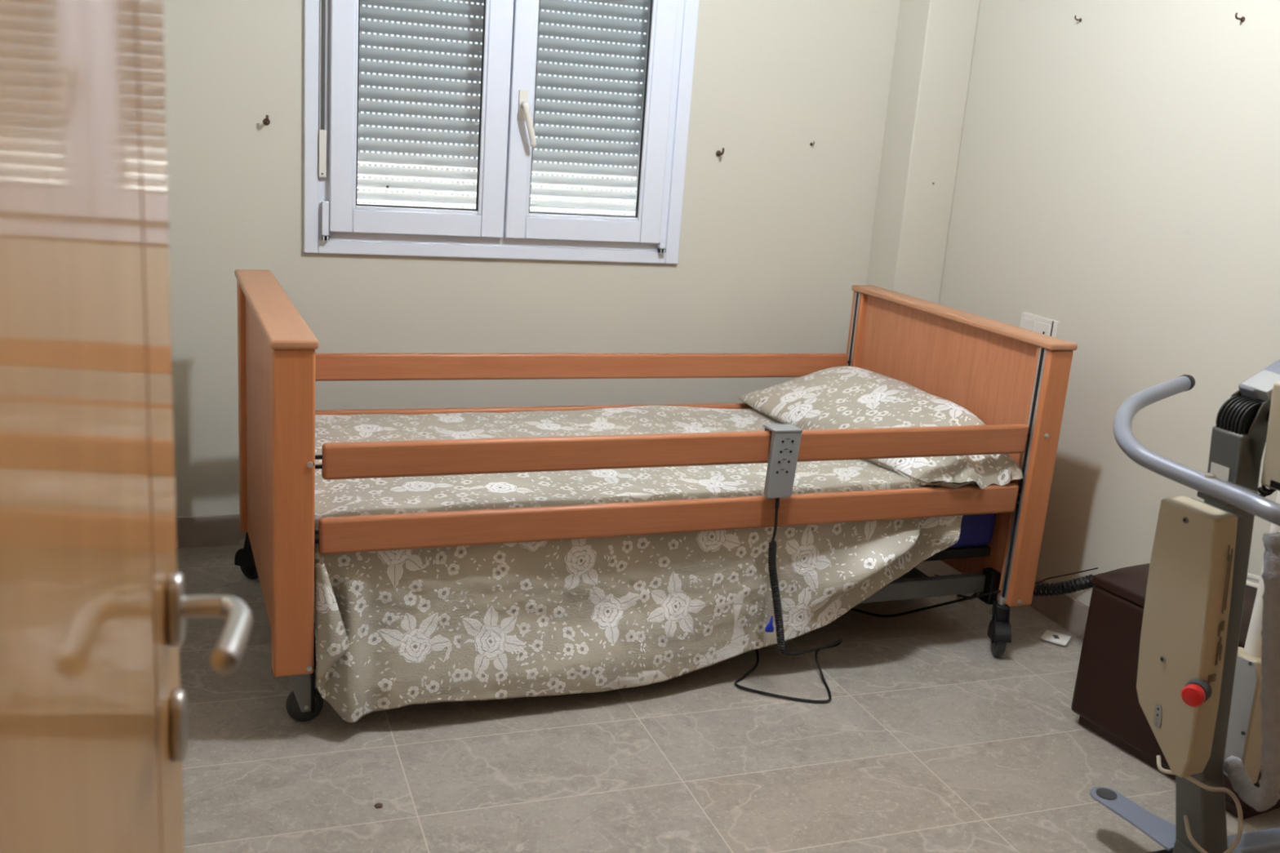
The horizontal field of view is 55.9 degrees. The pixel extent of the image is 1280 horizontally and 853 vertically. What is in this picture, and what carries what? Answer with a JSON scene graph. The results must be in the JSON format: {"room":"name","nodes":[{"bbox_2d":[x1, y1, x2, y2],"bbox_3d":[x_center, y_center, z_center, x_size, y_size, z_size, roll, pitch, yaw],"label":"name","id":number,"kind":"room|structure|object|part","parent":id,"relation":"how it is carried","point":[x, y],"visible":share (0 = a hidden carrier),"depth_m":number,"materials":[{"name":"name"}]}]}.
{"room":"care facility","nodes":[
{"label":"care facility","id":0,"kind":"room"},
{"bbox_2d":[163,0,900,516],"bbox_3d":[-0.312,-0.937,4.091,3.053,2.620,0.280,-1,16,-20],"label":"wall","id":1,"kind":"structure","parent":0,"point":[776,233],"depth_m":4.08,"materials":[{"name":"paint"}]},
{"bbox_2d":[175,514,246,547],"bbox_3d":[-0.457,0.318,4.238,2.636,0.103,0.012,-1,16,-20],"label":"baseboard","id":2,"kind":"structure","parent":1,"relation":"attached to","point":[211,530],"depth_m":3.89,"materials":[{"name":"stone"}]},
{"bbox_2d":[262,115,270,125],"bbox_3d":[-1.118,-0.918,3.616,0.021,0.032,0.044,-1,16,-20],"label":"wall hook","id":3,"kind":"object","parent":1,"relation":"attached to","point":[266,121],"visible":1,"depth_m":3.63,"materials":[{"name":"silver metal"}]},
{"bbox_2d":[303,0,699,263],"bbox_3d":[-0.420,-1.156,3.842,1.257,1.238,0.203,-1,16,-20],"label":"window","id":4,"kind":"structure","parent":1,"relation":"in","point":[503,224],"depth_m":3.90,"materials":[{"name":"white plastic"}]},
{"bbox_3d":[-0.972,-0.835,3.695,0.021,0.143,0.008,-1,16,-20],"label":"strap plate","id":5,"kind":"part","parent":4,"relation":"part of","materials":[{"name":"white plastic"}]},
{"bbox_3d":[-0.675,-1.155,3.734,0.553,1.113,0.066,-1,16,-20],"label":"sash","id":6,"kind":"part","parent":4,"relation":"part of","materials":[{"name":"white plastic"}]},
{"bbox_2d":[356,0,649,216],"bbox_3d":[-0.441,-1.213,3.899,1.130,1.160,0.014,-1,16,-20],"label":"roller shutter","id":7,"kind":"object","parent":4,"relation":"attached to","point":[442,6],"depth_m":3.94,"materials":[{"name":"plastic"}]},
{"bbox_3d":[-0.354,-0.978,3.837,0.054,0.174,0.057,-1,16,-20],"label":"handle","id":8,"kind":"part","parent":4,"relation":"part of","materials":[{"name":"white plastic"}]},
{"bbox_3d":[-0.156,-1.165,3.926,0.542,1.113,0.066,-1,16,-20],"label":"sash","id":9,"kind":"part","parent":4,"relation":"part of","materials":[{"name":"white plastic"}]},
{"bbox_2d":[715,147,724,156],"bbox_3d":[0.277,-0.939,4.133,0.021,0.032,0.044,-1,16,-20],"label":"wall hook","id":10,"kind":"object","parent":1,"relation":"attached to","point":[718,153],"visible":1,"depth_m":4.15,"materials":[{"name":"silver metal"}]},
{"bbox_2d":[866,0,980,303],"bbox_3d":[0.995,-0.900,4.330,0.197,2.620,0.194,-1,16,-20],"label":"column","id":11,"kind":"structure","parent":1,"relation":"attached to","point":[935,41],"depth_m":4.23,"materials":[{"name":"paint"}]},
{"bbox_2d":[176,545,1279,852],"bbox_3d":[0.116,1.080,1.882,3.950,0.100,5.450,-1,16,-20],"label":"floor","id":12,"kind":"structure","parent":0,"point":[927,740],"depth_m":2.83,"materials":[{"name":"tile"}]},
{"bbox_2d":[373,802,382,808],"bbox_3d":[-0.553,0.800,2.553,0.019,0.006,0.018,-1,16,-20],"label":"crumb","id":13,"kind":"object","parent":12,"relation":"on","point":[378,805],"visible":1,"depth_m":2.55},
{"bbox_2d":[234,269,1077,721],"bbox_3d":[-0.006,0.111,3.499,2.185,0.941,1.122,-2,16,-22],"label":"hospital bed","id":14,"kind":"object","parent":12,"relation":"on","point":[1014,379],"visible":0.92,"depth_m":3.24,"materials":[{"name":"brown wood"}]},
{"bbox_3d":[-1.127,-0.058,3.532,0.088,0.756,0.062,-2,16,-22],"label":"post","id":15,"kind":"part","parent":14,"relation":"part of","materials":[{"name":"brown wood"}]},
{"bbox_3d":[-1.183,0.343,3.654,0.050,0.038,0.036,14,17,32],"label":"brake lever","id":16,"kind":"part","parent":14,"relation":"part of","materials":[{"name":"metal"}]},
{"bbox_3d":[-0.948,0.066,3.101,0.052,0.751,0.909,-2,16,-22],"label":"footboard","id":17,"kind":"part","parent":14,"relation":"part of","materials":[{"name":"brown wood"}]},
{"bbox_3d":[-0.769,0.194,2.670,0.088,0.756,0.062,-2,16,-22],"label":"post","id":18,"kind":"part","parent":14,"relation":"part of","materials":[{"name":"brown wood"}]},
{"bbox_3d":[-0.815,0.610,2.837,0.097,0.133,0.028,0,15,-18],"label":"brake lever","id":19,"kind":"part","parent":14,"relation":"part of","materials":[{"name":"metal"}]},
{"bbox_2d":[306,665,313,671],"bbox_3d":[-0.753,0.550,2.747,0.019,0.019,0.011,-1,16,-20],"label":"screw","id":20,"kind":"object","parent":14,"relation":"on","point":[308,668],"depth_m":2.74,"materials":[{"name":"metal"}]},
{"bbox_2d":[306,462,314,467],"bbox_3d":[-0.718,0.083,2.625,0.019,0.019,0.011,-1,16,-20],"label":"screw","id":21,"kind":"object","parent":14,"relation":"on","point":[309,464],"depth_m":2.62,"materials":[{"name":"metal"}]},
{"bbox_3d":[-0.182,-0.026,3.932,1.935,0.096,0.026,-2,16,-22],"label":"rail","id":22,"kind":"part","parent":14,"relation":"part of","materials":[{"name":"brown wood"}]},
{"bbox_3d":[-0.166,-0.195,3.890,1.931,0.094,0.026,-2,16,-22],"label":"rail","id":23,"kind":"part","parent":14,"relation":"part of","materials":[{"name":"brown wood"}]},
{"bbox_2d":[314,483,995,575],"bbox_3d":[-0.012,0.168,3.538,1.925,0.200,0.890,-2,16,-22],"label":"mattress","id":24,"kind":"object","parent":14,"relation":"on","point":[976,530],"visible":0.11,"depth_m":3.49,"materials":[{"name":"blue fabric"}]},
{"bbox_2d":[314,404,970,723],"bbox_3d":[-0.067,0.290,3.494,1.817,0.497,1.032,-2,16,-22],"label":"bedspread","id":25,"kind":"object","parent":24,"relation":"on","point":[394,628],"visible":0.71,"depth_m":3.04,"materials":[{"name":"beige fabric"}]},
{"bbox_2d":[764,615,773,632],"bbox_3d":[0.338,0.512,3.130,0.023,0.045,0.010,-2,16,-22],"label":"clip","id":26,"kind":"object","parent":25,"relation":"attached to","point":[769,628],"visible":1,"depth_m":3.13,"materials":[{"name":"blue plastic"}]},
{"bbox_2d":[737,365,986,430],"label":"pillow","id":27,"kind":"object","parent":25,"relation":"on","point":[837,397],"depth_m":3.77,"materials":[{"name":"beige fabric"}]},
{"bbox_3d":[0.175,0.224,3.074,1.935,0.096,0.026,-2,16,-22],"label":"rail","id":28,"kind":"part","parent":14,"relation":"part of","materials":[{"name":"brown wood"}]},
{"bbox_3d":[0.191,0.056,3.032,1.931,0.094,0.026,-2,16,-22],"label":"rail","id":29,"kind":"part","parent":14,"relation":"part of","materials":[{"name":"brown wood"}]},
{"bbox_2d":[733,423,843,702],"bbox_3d":[0.406,0.333,3.224,0.321,0.708,0.307,8,15,15],"label":"bed remote control","id":30,"kind":"object","parent":14,"relation":"hanging from","point":[785,440],"visible":0.98,"depth_m":3.09,"materials":[{"name":"grey plastic"}]},
{"bbox_3d":[0.350,0.237,3.108,0.011,0.113,0.034,5,15,4],"label":"cord","id":31,"kind":"part","parent":30,"relation":"part of","materials":[{"name":"black plastic"}]},
{"bbox_3d":[0.358,0.438,3.132,0.077,0.294,0.029,12,17,28],"label":"coiled cord","id":32,"kind":"part","parent":30,"relation":"part of","materials":[{"name":"black plastic"}]},
{"bbox_3d":[0.386,0.596,3.293,0.321,0.161,0.307,8,15,15],"label":"cord","id":33,"kind":"part","parent":30,"relation":"part of","materials":[{"name":"black plastic"}]},
{"bbox_3d":[0.767,-0.102,4.308,0.080,0.759,0.062,-2,16,-22],"label":"post","id":34,"kind":"part","parent":14,"relation":"part of","materials":[{"name":"brown wood"}]},
{"bbox_3d":[0.946,0.021,3.876,0.044,0.754,0.909,-2,16,-22],"label":"headboard","id":35,"kind":"part","parent":14,"relation":"part of","materials":[{"name":"brown wood"}]},
{"bbox_3d":[1.058,0.512,3.529,0.024,0.030,0.024,6,15,5],"label":"stem","id":36,"kind":"part","parent":14,"relation":"part of","materials":[{"name":"metal"}]},
{"bbox_3d":[1.126,0.149,3.446,0.080,0.759,0.062,-2,16,-22],"label":"post","id":37,"kind":"part","parent":14,"relation":"part of","materials":[{"name":"brown wood"}]},
{"bbox_2d":[849,589,1000,617],"bbox_3d":[0.752,0.509,3.679,0.682,0.190,0.104,8,15,14],"label":"power cord","id":38,"kind":"object","parent":12,"relation":"on","point":[999,590],"visible":0.78,"depth_m":3.65,"materials":[{"name":"black plastic"}]},
{"bbox_2d":[934,567,1097,583],"bbox_3d":[1.164,0.467,3.847,0.065,0.244,0.596,-6,18,-35],"label":"cable","id":39,"kind":"object","parent":12,"relation":"on","point":[1096,567],"visible":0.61,"depth_m":3.70,"materials":[{"name":"black plastic"}]},
{"bbox_2d":[956,573,1095,599],"bbox_3d":[1.168,0.498,3.714,0.065,0.252,0.495,-6,18,-35],"label":"coiled cable","id":40,"kind":"object","parent":12,"relation":"on","point":[1064,587],"visible":0.8,"depth_m":3.58,"materials":[{"name":"black plastic"}]},
{"bbox_2d":[1040,630,1071,646],"bbox_3d":[1.265,0.642,3.670,0.076,0.010,0.076,13,17,30],"label":"cover plate","id":41,"kind":"object","parent":12,"relation":"on","point":[1049,636],"visible":1,"depth_m":3.66,"materials":[{"name":"white plastic"}]},
{"bbox_2d":[1071,563,1279,819],"bbox_3d":[1.399,0.612,2.964,0.327,0.448,0.524,-4,17,-28],"label":"ottoman","id":42,"kind":"object","parent":12,"relation":"on","point":[1105,699],"visible":0.3,"depth_m":3.01,"materials":[{"name":"leather"}]},
{"bbox_3d":[1.413,0.426,2.915,0.327,0.063,0.524,-4,17,-28],"label":"lid","id":43,"kind":"part","parent":42,"relation":"part of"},
{"bbox_2d":[1245,573,1260,587],"bbox_3d":[1.487,0.373,2.939,0.080,0.021,0.124,-4,17,-29],"label":"ring","id":44,"kind":"object","parent":42,"relation":"on","point":[1250,575],"visible":0.18,"depth_m":2.94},
{"bbox_2d":[1089,359,1279,852],"bbox_3d":[1.313,0.225,2.348,1.006,1.490,0.822,-1,16,-20],"label":"patient hoist","id":45,"kind":"object","parent":12,"relation":"on","point":[1198,691],"visible":0.98,"depth_m":2.27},
{"bbox_3d":[1.002,0.560,2.337,0.006,0.052,0.017,-3,16,-25],"label":"indicator panel","id":46,"kind":"part","parent":45,"relation":"part of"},
{"bbox_3d":[1.140,0.062,2.250,0.376,0.154,0.766,-1,16,-20],"label":"push handle","id":47,"kind":"part","parent":45,"relation":"part of","materials":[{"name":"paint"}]},
{"bbox_2d":[1172,839,1232,852],"bbox_3d":[1.127,0.877,2.400,0.090,0.080,0.104,-1,16,-20],"label":"socket","id":48,"kind":"object","parent":45,"relation":"attached to","point":[1180,846],"depth_m":2.39,"materials":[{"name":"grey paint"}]},
{"bbox_2d":[1208,545,1233,682],"bbox_3d":[1.064,0.344,2.204,0.035,0.271,0.003,0,15,-16],"label":"print","id":49,"kind":"object","parent":45,"relation":"attached to","point":[1220,606],"depth_m":2.21},
{"bbox_3d":[1.209,0.593,2.458,0.023,0.254,0.088,-5,17,-31],"label":"plate","id":50,"kind":"part","parent":45,"relation":"part of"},
{"bbox_3d":[1.373,0.883,2.571,0.500,0.038,0.056,-1,16,-20],"label":"leg","id":51,"kind":"part","parent":45,"relation":"part of","materials":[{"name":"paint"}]},
{"bbox_3d":[1.149,-0.015,2.166,0.038,0.038,0.028,-1,16,-20],"label":"pivot knob","id":52,"kind":"part","parent":45,"relation":"part of","materials":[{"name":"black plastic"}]},
{"bbox_2d":[938,0,1279,606],"bbox_3d":[1.733,-0.449,2.812,0.120,2.620,3.674,-1,16,-20],"label":"wall","id":53,"kind":"structure","parent":0,"point":[1117,180],"depth_m":3.51,"materials":[{"name":"paint"}]},
{"bbox_2d":[1019,311,1058,337],"bbox_3d":[1.274,-0.306,3.869,0.014,0.095,0.176,-1,16,-20],"label":"wall socket","id":54,"kind":"object","parent":53,"relation":"attached to","point":[1036,323],"visible":0.53,"depth_m":3.85,"materials":[{"name":"white plastic"}]},
{"bbox_2d":[1022,317,1035,331],"bbox_3d":[1.256,-0.316,3.904,0.005,0.064,0.058,-1,16,-20],"label":"switch","id":55,"kind":"object","parent":54,"relation":"attached to","point":[1028,323],"depth_m":3.90,"materials":[{"name":"white plastic"}]},
{"bbox_2d":[1029,575,1088,639],"bbox_3d":[1.595,0.779,3.063,0.012,0.103,3.379,-1,16,-20],"label":"baseboard","id":56,"kind":"structure","parent":53,"relation":"attached to","point":[1065,610],"depth_m":3.77,"materials":[{"name":"stone"}]},
{"bbox_2d":[1235,13,1244,22],"bbox_3d":[1.537,-1.049,3.095,0.028,0.020,0.014,-1,16,-20],"label":"wall hook","id":57,"kind":"object","parent":53,"relation":"attached to","point":[1242,19],"visible":1,"depth_m":3.10,"materials":[{"name":"silver metal"}]},
{"bbox_3d":[0.953,0.046,0.686,2.833,2.620,0.100,-1,16,-20],"label":"wall","id":58,"kind":"structure","parent":0,"visible":0},
{"bbox_2d":[0,0,253,852],"bbox_3d":[-0.349,0.213,0.803,0.119,2.032,0.830,1,15,-13],"label":"door","id":59,"kind":"structure","parent":58,"relation":"in","point":[95,606],"depth_m":0.79,"materials":[{"name":"brown wood"}]},
{"bbox_3d":[-0.442,0.174,1.149,0.013,0.072,0.040,1,15,-13],"label":"handle","id":60,"kind":"part","parent":59,"relation":"part of","materials":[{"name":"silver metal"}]},
{"bbox_3d":[-0.452,0.292,1.181,0.012,0.072,0.040,1,15,-13],"label":"keyhole plate","id":61,"kind":"part","parent":59,"relation":"part of","materials":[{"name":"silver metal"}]},
{"bbox_3d":[-0.393,0.188,1.106,0.069,0.026,0.130,1,15,-13],"label":"lever","id":62,"kind":"part","parent":59,"relation":"part of","materials":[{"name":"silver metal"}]}
]}

